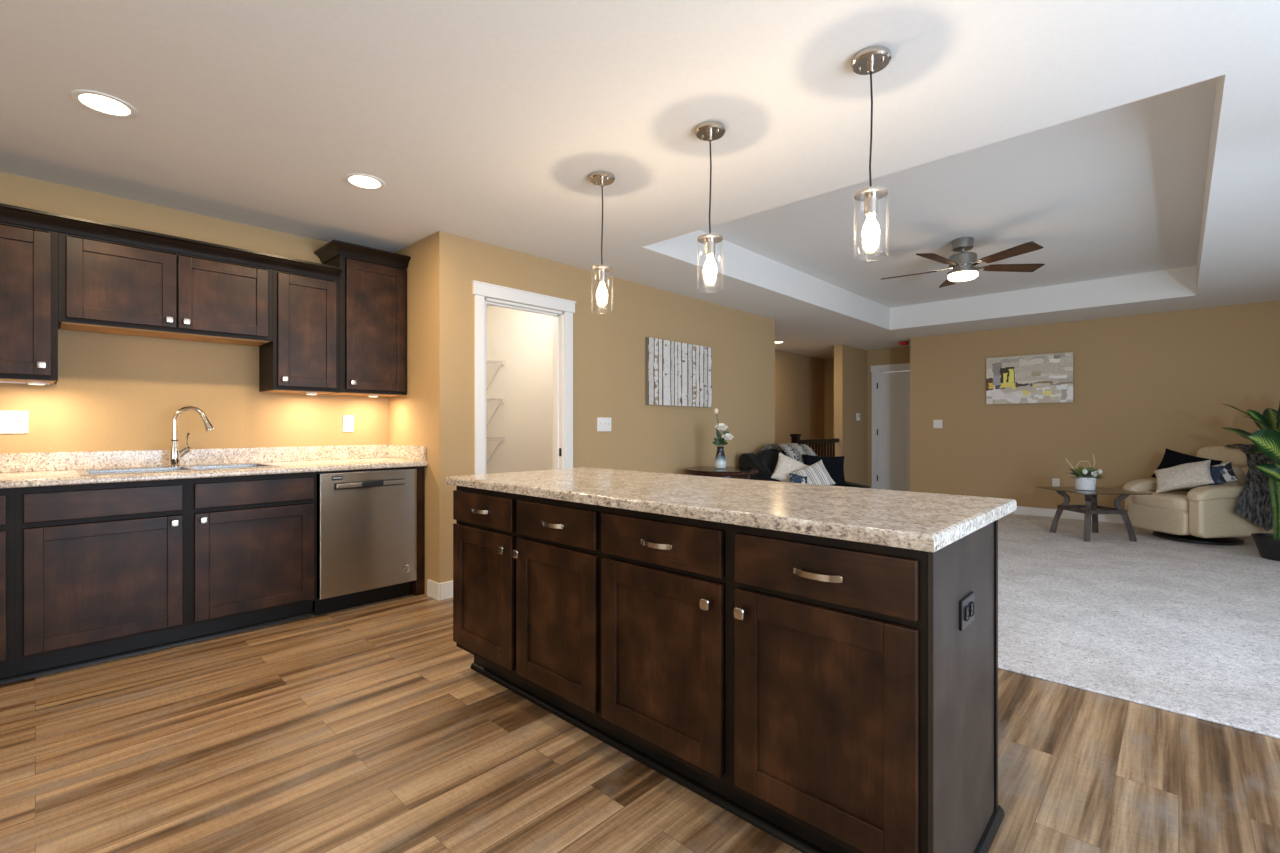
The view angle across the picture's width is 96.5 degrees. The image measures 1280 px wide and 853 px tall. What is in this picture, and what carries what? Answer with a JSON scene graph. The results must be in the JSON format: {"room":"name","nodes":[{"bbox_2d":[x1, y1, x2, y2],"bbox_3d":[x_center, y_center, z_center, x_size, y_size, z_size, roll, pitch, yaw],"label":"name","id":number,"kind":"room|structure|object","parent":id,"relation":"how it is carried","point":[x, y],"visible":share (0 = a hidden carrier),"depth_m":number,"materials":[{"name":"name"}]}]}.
{"room":"kitchen","nodes":[
{"label":"kitchen","id":0,"kind":"room"},
{"bbox_2d":[0,171,388,452],"bbox_3d":[-3.505,-0.073,2.699,0.120,2.440,4.553,0,0,43],"label":"wall","id":1,"kind":"structure","parent":0,"point":[112,392],"depth_m":3.35,"materials":[{"name":"beige paint"}]},
{"bbox_2d":[0,410,27,433],"bbox_3d":[-3.207,-0.023,2.913,0.020,0.117,0.117,0,0,43],"label":"wall outlet","id":2,"kind":"object","parent":1,"relation":"attached to","point":[11,422],"visible":1,"depth_m":2.92,"materials":[{"name":"white plastic"}]},
{"bbox_2d":[0,415,8,420],"bbox_3d":[-3.225,-0.045,2.896,0.006,0.029,0.034,0,0,43],"label":"receptacle","id":3,"kind":"object","parent":2,"relation":"attached to","point":[2,417],"depth_m":2.90,"materials":[{"name":"grey plastic"}]},
{"bbox_2d":[0,423,8,428],"bbox_3d":[-3.225,-0.001,2.896,0.006,0.029,0.034,0,0,43],"label":"receptacle","id":4,"kind":"object","parent":2,"relation":"attached to","point":[2,425],"depth_m":2.90,"materials":[{"name":"grey plastic"}]},
{"bbox_2d":[0,222,57,384],"bbox_3d":[-3.264,-0.601,2.598,0.365,0.773,0.857,0,0,43],"label":"upper cabinet","id":5,"kind":"object","parent":1,"relation":"attached to","point":[28,255],"depth_m":2.74,"materials":[{"name":"brown wood"}]},
{"bbox_2d":[27,381,46,384],"bbox_3d":[-3.007,-0.216,2.846,0.068,0.013,0.068,0,0,43],"label":"puck light","id":6,"kind":"object","parent":5,"relation":"attached to","point":[28,382],"visible":1,"depth_m":2.83,"materials":[{"name":"white plastic"}]},
{"bbox_2d":[58,232,272,345],"bbox_3d":[-2.654,-0.752,3.245,0.365,0.471,0.918,0,0,43],"label":"upper cabinet","id":7,"kind":"object","parent":1,"relation":"attached to","point":[110,287],"visible":1,"depth_m":3.10,"materials":[{"name":"brown wood"}]},
{"bbox_2d":[0,445,425,472],"bbox_3d":[-2.575,0.185,3.154,0.606,0.097,2.612,0,0,43],"label":"backsplash","id":8,"kind":"structure","parent":1,"relation":"attached to","point":[43,461],"depth_m":3.46,"materials":[{"name":"stone"}]},
{"bbox_2d":[259,269,338,393],"bbox_3d":[-2.208,-0.605,3.717,0.365,0.765,0.378,0,0,43],"label":"upper cabinet","id":9,"kind":"object","parent":1,"relation":"attached to","point":[302,356],"visible":0.98,"depth_m":3.61,"materials":[{"name":"brown wood"}]},
{"bbox_2d":[0,203,342,280],"bbox_3d":[-2.722,-0.998,2.938,0.059,0.074,2.216,0,0,43],"label":"crown molding","id":10,"kind":"structure","parent":9,"relation":"attached to","point":[11,214],"depth_m":3.06,"materials":[{"name":"brown wood"}]},
{"bbox_2d":[306,392,317,394],"bbox_3d":[-2.156,-0.216,3.747,0.068,0.013,0.068,0,0,43],"label":"puck light","id":11,"kind":"object","parent":9,"relation":"attached to","point":[307,393],"visible":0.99,"depth_m":3.73,"materials":[{"name":"white plastic"}]},
{"bbox_2d":[343,415,353,431],"bbox_3d":[-2.092,-0.021,4.100,0.011,0.118,0.074,0,0,43],"label":"wall outlet","id":12,"kind":"object","parent":1,"relation":"attached to","point":[348,420],"visible":1,"depth_m":4.10,"materials":[{"name":"white plastic"}]},
{"bbox_2d":[314,240,410,396],"bbox_3d":[-1.940,-0.715,3.996,0.373,0.984,0.509,0,0,43],"label":"upper cabinet","id":13,"kind":"object","parent":1,"relation":"attached to","point":[373,282],"visible":0.98,"depth_m":3.91,"materials":[{"name":"brown wood"}]},
{"bbox_2d":[389,231,455,594],"bbox_3d":[-1.614,-0.073,4.127,0.910,2.440,0.120,0,0,43],"label":"wall","id":14,"kind":"structure","parent":0,"point":[425,416],"depth_m":3.85,"materials":[{"name":"beige paint"}]},
{"bbox_2d":[486,307,486,473],"bbox_3d":[-2.131,-0.073,5.740,0.120,2.440,1.517,0,0,43],"label":"wall","id":15,"kind":"structure","parent":0,"point":[486,307],"depth_m":6.16,"materials":[{"name":"beige paint"}]},
{"bbox_2d":[486,360,503,390],"bbox_3d":[-2.007,-0.532,5.541,0.329,0.315,1.393,0,0,43],"label":"wire shelf","id":16,"kind":"object","parent":15,"relation":"attached to","point":[502,361],"visible":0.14,"depth_m":5.94,"materials":[{"name":"grey metal"}]},
{"bbox_2d":[486,398,503,426],"bbox_3d":[-2.007,-0.142,5.541,0.329,0.315,1.393,0,0,43],"label":"wire shelf","id":17,"kind":"object","parent":15,"relation":"attached to","point":[493,399],"visible":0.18,"depth_m":5.93,"materials":[{"name":"grey metal"}]},
{"bbox_2d":[486,436,503,463],"bbox_3d":[-2.007,0.258,5.541,0.329,0.315,1.393,0,0,43],"label":"wire shelf","id":18,"kind":"object","parent":15,"relation":"attached to","point":[502,437],"visible":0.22,"depth_m":5.92,"materials":[{"name":"grey metal"}]},
{"bbox_2d":[487,306,552,473],"bbox_3d":[-0.969,-0.073,5.604,1.758,2.440,0.120,0,0,43],"label":"wall","id":19,"kind":"structure","parent":0,"point":[523,340],"depth_m":5.75,"materials":[{"name":"beige paint"}]},
{"bbox_2d":[456,235,774,475],"bbox_3d":[0.151,-0.073,5.421,0.120,2.440,4.186,0,0,43],"label":"wall","id":20,"kind":"structure","parent":0,"point":[612,320],"depth_m":5.07,"materials":[{"name":"beige paint"}]},
{"bbox_2d":[427,579,452,600],"bbox_3d":[-1.292,1.090,3.904,0.162,0.114,0.266,0,0,43],"label":"baseboard","id":21,"kind":"structure","parent":20,"relation":"attached to","point":[435,590],"depth_m":3.79,"materials":[{"name":"white paint"}]},
{"bbox_2d":[471,280,575,474],"bbox_3d":[-0.882,0.071,4.305,0.154,2.152,0.918,0,0,43],"label":"trim","id":22,"kind":"structure","parent":20,"relation":"attached to","point":[562,321],"depth_m":4.39,"materials":[{"name":"white paint"}]},
{"bbox_2d":[597,417,610,430],"bbox_3d":[-0.298,-0.018,4.843,0.020,0.118,0.163,0,0,43],"label":"light switch","id":23,"kind":"object","parent":20,"relation":"attached to","point":[603,423],"visible":1,"depth_m":4.84,"materials":[{"name":"white plastic"}]},
{"bbox_2d":[645,337,711,406],"bbox_3d":[0.394,-0.508,5.565,0.036,0.615,0.972,0,0,43],"label":"wall art","id":24,"kind":"object","parent":20,"relation":"attached to","point":[676,373],"visible":1,"depth_m":5.50,"materials":[{"name":"white fabric"}]},
{"bbox_2d":[0,0,1279,358],"bbox_3d":[1.437,-1.489,4.130,7.820,0.393,13.420,0,0,43],"label":"ceiling","id":25,"kind":"structure","parent":0,"point":[1136,143],"depth_m":2.58,"materials":[{"name":"white paint"}]},
{"bbox_2d":[71,90,137,117],"bbox_3d":[-2.144,-1.289,2.288,0.196,0.007,0.196,0,0,43],"label":"recessed light","id":26,"kind":"object","parent":25,"relation":"in","point":[99,102],"visible":1,"depth_m":2.28,"materials":[{"name":"white plastic"}]},
{"bbox_2d":[344,173,384,189],"bbox_3d":[-1.451,-1.289,3.012,0.196,0.007,0.196,0,0,43],"label":"recessed light","id":27,"kind":"object","parent":25,"relation":"in","point":[363,181],"visible":1,"depth_m":3.00,"materials":[{"name":"white plastic"}]},
{"bbox_2d":[589,171,614,283],"bbox_3d":[-0.196,-0.943,2.949,0.132,0.698,0.132,0,0,43],"label":"pendant light","id":28,"kind":"object","parent":25,"relation":"hanging from","point":[601,178],"visible":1,"depth_m":2.93,"materials":[{"name":"silver metal"}]},
{"bbox_2d":[598,269,605,283],"bbox_3d":[-0.196,-0.774,2.949,0.044,0.066,0.044,0,0,43],"label":"socket","id":29,"kind":"object","parent":28,"relation":"attached to","point":[601,272],"depth_m":2.93,"materials":[{"name":"silver metal"}]},
{"bbox_2d":[695,121,725,256],"bbox_3d":[0.304,-0.943,2.477,0.132,0.698,0.132,0,0,43],"label":"pendant light","id":30,"kind":"object","parent":25,"relation":"hanging from","point":[709,131],"visible":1,"depth_m":2.46,"materials":[{"name":"silver metal"}]},
{"bbox_2d":[705,239,714,256],"bbox_3d":[0.304,-0.774,2.477,0.044,0.066,0.044,0,0,43],"label":"socket","id":31,"kind":"object","parent":30,"relation":"attached to","point":[709,243],"depth_m":2.46,"materials":[{"name":"silver metal"}]},
{"bbox_2d":[851,46,890,258],"bbox_3d":[0.809,-0.943,2.001,0.132,0.698,0.132,0,0,43],"label":"pendant light","id":32,"kind":"object","parent":25,"relation":"hanging from","point":[871,60],"visible":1,"depth_m":1.99,"materials":[{"name":"silver metal"}]},
{"bbox_2d":[864,194,877,216],"bbox_3d":[0.809,-0.774,2.001,0.044,0.066,0.044,0,0,43],"label":"socket","id":33,"kind":"object","parent":32,"relation":"attached to","point":[870,200],"depth_m":1.98,"materials":[{"name":"silver metal"}]},
{"bbox_2d":[899,341,908,345],"bbox_3d":[4.009,-1.265,8.675,0.120,0.055,0.080,0,0,43],"label":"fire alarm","id":34,"kind":"object","parent":25,"relation":"attached to","point":[901,343],"visible":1,"depth_m":8.65,"materials":[{"name":"red plastic"}]},
{"bbox_2d":[881,237,1044,287],"bbox_3d":[2.712,-1.418,4.860,1.258,0.334,1.264,0,0,43],"label":"ceiling fan","id":35,"kind":"object","parent":25,"relation":"hanging from","point":[963,265],"visible":1,"depth_m":4.78,"materials":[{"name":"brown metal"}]},
{"bbox_2d":[0,594,1279,852],"bbox_3d":[1.437,1.197,4.130,7.820,0.100,13.420,0,0,43],"label":"floor","id":36,"kind":"structure","parent":0,"point":[367,728],"depth_m":1.95,"materials":[{"name":"wood"}]},
{"bbox_2d":[0,488,14,683],"bbox_3d":[-3.204,0.710,2.459,0.626,0.875,0.698,0,0,43],"label":"base cabinet","id":37,"kind":"object","parent":36,"relation":"on","point":[7,496],"visible":0.91,"depth_m":2.52,"materials":[{"name":"black wood"}]},
{"bbox_2d":[15,472,316,680],"bbox_3d":[-2.546,0.710,3.156,0.625,0.875,1.219,0,0,43],"label":"base cabinet","id":38,"kind":"object","parent":36,"relation":"on","point":[104,571],"visible":0.98,"depth_m":2.87,"materials":[{"name":"black wood"}]},
{"bbox_2d":[0,445,427,488],"bbox_3d":[-2.567,0.204,3.146,0.629,0.134,2.612,0,0,43],"label":"countertop","id":39,"kind":"structure","parent":38,"relation":"on","point":[17,470],"depth_m":3.27,"materials":[{"name":"stone"}]},
{"bbox_2d":[76,463,280,475],"bbox_3d":[-2.529,0.320,3.159,0.451,0.183,0.829,0,0,43],"label":"sink","id":40,"kind":"object","parent":39,"relation":"in","point":[83,472],"visible":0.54,"depth_m":3.16,"materials":[{"name":"silver metal"}]},
{"bbox_2d":[168,406,213,466],"bbox_3d":[-2.580,0.055,3.293,0.234,0.346,0.078,0,0,-11],"label":"faucet","id":41,"kind":"object","parent":39,"relation":"on","point":[175,454],"visible":1,"depth_m":3.27,"materials":[{"name":"silver metal"}]},
{"bbox_2d":[314,467,416,615],"bbox_3d":[-1.906,0.713,3.812,0.624,0.868,0.598,0,0,43],"label":"dishwasher","id":42,"kind":"object","parent":36,"relation":"on","point":[367,519],"visible":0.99,"depth_m":3.60,"materials":[{"name":"silver metal"}]},
{"bbox_2d":[411,466,423,595],"bbox_3d":[-1.705,0.710,4.082,0.575,0.875,0.060,0,0,43],"label":"board","id":43,"kind":"object","parent":36,"relation":"on","point":[417,587],"visible":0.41,"depth_m":3.89,"materials":[{"name":"brown wood"}]},
{"bbox_2d":[453,486,616,747],"bbox_3d":[-0.312,0.709,2.544,1.008,0.876,0.648,0,0,43],"label":"base cabinet","id":44,"kind":"object","parent":36,"relation":"on","point":[527,569],"visible":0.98,"depth_m":2.26,"materials":[{"name":"brown wood"}]},
{"bbox_2d":[446,467,1016,552],"bbox_3d":[0.153,0.252,2.254,2.112,0.038,0.852,0,0,43],"label":"countertop","id":45,"kind":"structure","parent":44,"relation":"on","point":[920,521],"depth_m":1.80,"materials":[{"name":"stone"}]},
{"bbox_2d":[601,506,1004,852],"bbox_3d":[0.455,0.709,1.824,1.094,0.876,0.654,0,0,43],"label":"base cabinet","id":46,"kind":"object","parent":36,"relation":"on","point":[827,695],"visible":0.94,"depth_m":1.51,"materials":[{"name":"brown wood"}]},
{"bbox_2d":[959,592,973,630],"bbox_3d":[0.831,0.467,1.446,0.011,0.074,0.118,0,0,43],"label":"wall outlet","id":47,"kind":"object","parent":46,"relation":"attached to","point":[966,605],"visible":1,"depth_m":1.43,"materials":[{"name":"black plastic"}]},
{"bbox_2d":[965,606,969,620],"bbox_3d":[0.818,0.467,1.428,0.006,0.034,0.029,0,0,43],"label":"receptacle","id":48,"kind":"object","parent":47,"relation":"attached to","point":[967,608],"depth_m":1.43,"materials":[{"name":"black plastic"}]},
{"bbox_2d":[969,602,973,616],"bbox_3d":[0.848,0.467,1.460,0.006,0.034,0.029,0,0,43],"label":"receptacle","id":49,"kind":"object","parent":47,"relation":"attached to","point":[971,609],"depth_m":1.45,"materials":[{"name":"black plastic"}]},
{"bbox_2d":[775,350,823,455],"bbox_3d":[1.159,-0.073,8.526,0.120,2.440,7.050,0,0,43],"label":"wall","id":50,"kind":"structure","parent":0,"point":[799,379],"depth_m":10.24,"materials":[{"name":"beige paint"}]},
{"bbox_2d":[824,358,833,456],"bbox_3d":[3.930,-0.073,10.675,0.960,2.440,0.120,0,0,43],"label":"wall","id":51,"kind":"structure","parent":0,"point":[828,363],"depth_m":10.89,"materials":[{"name":"beige paint"}]},
{"bbox_2d":[834,344,882,484],"bbox_3d":[3.712,-0.073,9.643,0.140,2.440,1.680,0,0,43],"label":"wall","id":52,"kind":"structure","parent":0,"point":[850,363],"depth_m":9.26,"materials":[{"name":"beige paint"}]},
{"bbox_2d":[856,413,859,420],"bbox_3d":[3.595,-0.158,9.396,0.028,0.120,0.110,0,0,43],"label":"thermostat","id":53,"kind":"object","parent":52,"relation":"attached to","point":[857,414],"visible":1,"depth_m":9.37,"materials":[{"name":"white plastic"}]},
{"bbox_2d":[867,347,909,487],"bbox_3d":[4.798,-0.073,8.892,2.470,2.440,0.120,0,0,43],"label":"wall","id":54,"kind":"structure","parent":0,"point":[900,355],"depth_m":9.65,"materials":[{"name":"beige paint"}]},
{"bbox_2d":[870,363,909,488],"bbox_3d":[4.297,0.062,9.330,1.014,2.170,0.132,0,0,43],"label":"trim","id":55,"kind":"structure","parent":54,"relation":"attached to","point":[876,369],"depth_m":9.59,"materials":[{"name":"white paint"}]},
{"bbox_2d":[877,371,909,490],"bbox_3d":[4.269,0.113,9.304,0.815,2.028,0.108,0,0,43],"label":"door","id":56,"kind":"structure","parent":54,"relation":"in","point":[893,388],"depth_m":9.42,"materials":[{"name":"white paint"}]},
{"bbox_2d":[910,300,1279,509],"bbox_3d":[5.745,-0.073,6.703,4.848,2.440,0.120,0,0,43],"label":"wall","id":57,"kind":"structure","parent":0,"point":[1145,385],"depth_m":6.88,"materials":[{"name":"beige paint"}]},
{"bbox_2d":[933,420,941,427],"bbox_3d":[4.205,-0.036,8.061,0.117,0.117,0.020,0,0,43],"label":"light switch","id":58,"kind":"object","parent":57,"relation":"attached to","point":[936,423],"visible":1,"depth_m":8.07,"materials":[{"name":"white plastic"}]},
{"bbox_2d":[986,352,1073,403],"bbox_3d":[4.978,-0.605,7.320,0.930,0.615,0.036,0,0,43],"label":"wall art","id":59,"kind":"object","parent":57,"relation":"attached to","point":[1040,378],"visible":1,"depth_m":7.29,"materials":[{"name":"multicoloured fabric"}]},
{"bbox_2d":[1052,478,1059,485],"bbox_3d":[5.196,0.707,7.131,0.074,0.118,0.011,0,0,43],"label":"wall outlet","id":60,"kind":"object","parent":57,"relation":"attached to","point":[1055,481],"visible":0.93,"depth_m":7.13,"materials":[{"name":"white plastic"}]},
{"bbox_2d":[1011,506,1123,522],"bbox_3d":[5.699,1.090,6.654,4.848,0.114,0.014,0,0,43],"label":"baseboard","id":61,"kind":"structure","parent":57,"relation":"attached to","point":[1116,518],"depth_m":7.07,"materials":[{"name":"white paint"}]},
{"bbox_2d":[998,513,1279,738],"bbox_3d":[3.331,1.140,5.677,6.950,0.014,6.570,0,0,43],"label":"floor","id":62,"kind":"structure","parent":0,"point":[1184,628],"depth_m":3.39,"materials":[{"name":"grey carpet"}]},
{"bbox_2d":[684,466,758,479],"bbox_3d":[0.764,0.768,5.398,0.700,0.740,0.700,0,0,43],"label":"end table","id":63,"kind":"object","parent":62,"relation":"on","point":[711,471],"visible":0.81,"depth_m":5.17,"materials":[{"name":"brown wood"}]},
{"bbox_2d":[714,446,725,468],"bbox_3d":[0.763,0.294,5.420,0.112,0.207,0.112,0,0,43],"label":"vase","id":64,"kind":"object","parent":63,"relation":"on","point":[720,460],"visible":1,"depth_m":5.38,"materials":[{"name":"ceramic"}]},
{"bbox_2d":[712,408,733,446],"bbox_3d":[0.784,0.081,5.386,0.203,0.514,0.101,0,0,6],"label":"sprig","id":65,"kind":"object","parent":64,"relation":"in","point":[719,440],"visible":0.99,"depth_m":5.40,"materials":[{"name":"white plant"}]},
{"bbox_2d":[739,449,869,487],"bbox_3d":[1.871,0.692,6.375,0.950,0.882,1.400,0,0,43],"label":"sofa","id":66,"kind":"object","parent":62,"relation":"on","point":[765,461],"visible":0.13,"depth_m":6.16,"materials":[{"name":"black leather"}]},
{"bbox_2d":[756,449,782,481],"bbox_3d":[1.486,0.548,6.374,0.291,0.594,0.540,0,0,43],"label":"cushion","id":67,"kind":"object","parent":66,"relation":"on","point":[768,458],"depth_m":6.23,"materials":[{"name":"black leather"}]},
{"bbox_2d":[758,443,816,463],"bbox_3d":[1.733,0.388,6.643,0.450,0.399,0.780,0,0,43],"label":"throw blanket","id":68,"kind":"object","parent":66,"relation":"on","point":[795,451],"visible":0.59,"depth_m":6.51,"materials":[{"name":"grey fabric"}]},
{"bbox_2d":[771,452,807,481],"bbox_3d":[1.589,0.477,6.025,0.454,0.414,0.191,0,0,-1],"label":"throw pillow","id":69,"kind":"object","parent":66,"relation":"on","point":[785,465],"visible":0.64,"depth_m":5.98,"materials":[{"name":"beige fabric"}]},
{"bbox_2d":[789,473,807,483],"bbox_3d":[1.612,0.551,5.810,0.206,0.150,0.106,0,0,4],"label":"throw pillow","id":70,"kind":"object","parent":66,"relation":"on","point":[794,478],"visible":0.71,"depth_m":5.79,"materials":[{"name":"blue fabric"}]},
{"bbox_2d":[792,460,835,484],"bbox_3d":[1.797,0.528,5.899,0.421,0.363,0.171,0,0,-14],"label":"throw pillow","id":71,"kind":"object","parent":66,"relation":"on","point":[817,473],"visible":0.7,"depth_m":5.88,"materials":[{"name":"fabric"}]},
{"bbox_2d":[802,454,846,486],"bbox_3d":[2.081,0.497,6.449,0.514,0.371,0.157,0,0,-2],"label":"throw pillow","id":72,"kind":"object","parent":66,"relation":"on","point":[834,466],"visible":0.58,"depth_m":6.42,"materials":[{"name":"black fabric"}]},
{"bbox_2d":[790,434,838,456],"bbox_3d":[2.638,0.618,8.505,0.110,1.030,1.420,0,0,43],"label":"stair railing","id":73,"kind":"object","parent":62,"relation":"on","point":[795,438],"visible":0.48,"depth_m":8.54,"materials":[{"name":"brown wood"}]},
{"bbox_2d":[1036,486,1151,541],"bbox_3d":[4.645,0.892,5.874,0.670,0.482,0.670,0,0,-1],"label":"coffee table","id":74,"kind":"object","parent":62,"relation":"on","point":[1090,507],"visible":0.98,"depth_m":5.72,"materials":[{"name":"brown wood"}]},
{"bbox_2d":[1064,455,1105,490],"bbox_3d":[4.575,0.470,5.869,0.346,0.361,0.338,0,0,43],"label":"flower pot","id":75,"kind":"object","parent":74,"relation":"on","point":[1085,478],"visible":1,"depth_m":5.80,"materials":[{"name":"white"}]},
{"bbox_2d":[1123,446,1272,544],"bbox_3d":[5.613,0.666,5.744,0.886,0.934,0.860,0,0,-4],"label":"recliner","id":76,"kind":"object","parent":62,"relation":"on","point":[1203,514],"visible":0.59,"depth_m":5.51,"materials":[{"name":"beige leather"}]},
{"bbox_2d":[1132,491,1188,510],"bbox_3d":[5.488,0.758,5.776,0.640,0.170,0.600,0,0,-4],"label":"seat cushion","id":77,"kind":"object","parent":76,"relation":"on","point":[1168,500],"depth_m":5.71,"materials":[{"name":"beige leather"}]},
{"bbox_2d":[1154,460,1213,492],"bbox_3d":[5.404,0.499,5.685,0.208,0.357,0.507,0,0,-32],"label":"throw pillow","id":78,"kind":"object","parent":76,"relation":"on","point":[1195,474],"visible":1,"depth_m":5.63,"materials":[{"name":"beige fabric"}]},
{"bbox_2d":[1151,448,1222,487],"bbox_3d":[5.589,0.440,5.854,0.171,0.418,0.586,0,0,-6],"label":"throw pillow","id":79,"kind":"object","parent":76,"relation":"on","point":[1171,458],"visible":0.37,"depth_m":5.91,"materials":[{"name":"black fabric"}]},
{"bbox_2d":[1189,466,1245,489],"bbox_3d":[5.801,0.553,5.736,0.228,0.362,0.480,0,0,-4],"label":"cushion","id":80,"kind":"object","parent":76,"relation":"on","point":[1239,471],"depth_m":5.52,"materials":[{"name":"beige fabric"}]},
{"bbox_2d":[1208,461,1237,485],"bbox_3d":[5.599,0.459,5.515,0.135,0.253,0.274,0,0,-33],"label":"throw pillow","id":81,"kind":"object","parent":76,"relation":"on","point":[1221,473],"visible":0.85,"depth_m":5.48,"materials":[{"name":"blue fabric"}]},
{"bbox_2d":[1224,444,1278,530],"bbox_3d":[5.775,0.570,5.466,0.634,0.805,0.415,0,0,-4],"label":"fur throw","id":82,"kind":"object","parent":76,"relation":"on","point":[1254,503],"visible":0.69,"depth_m":5.28,"materials":[{"name":"grey fur"}]},
{"bbox_2d":[1223,403,1279,560],"bbox_3d":[5.460,0.403,4.907,0.917,1.460,0.658,0,0,-7],"label":"potted plant","id":83,"kind":"object","parent":62,"relation":"on","point":[1267,439],"visible":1,"depth_m":4.84,"materials":[{"name":"green plant"}]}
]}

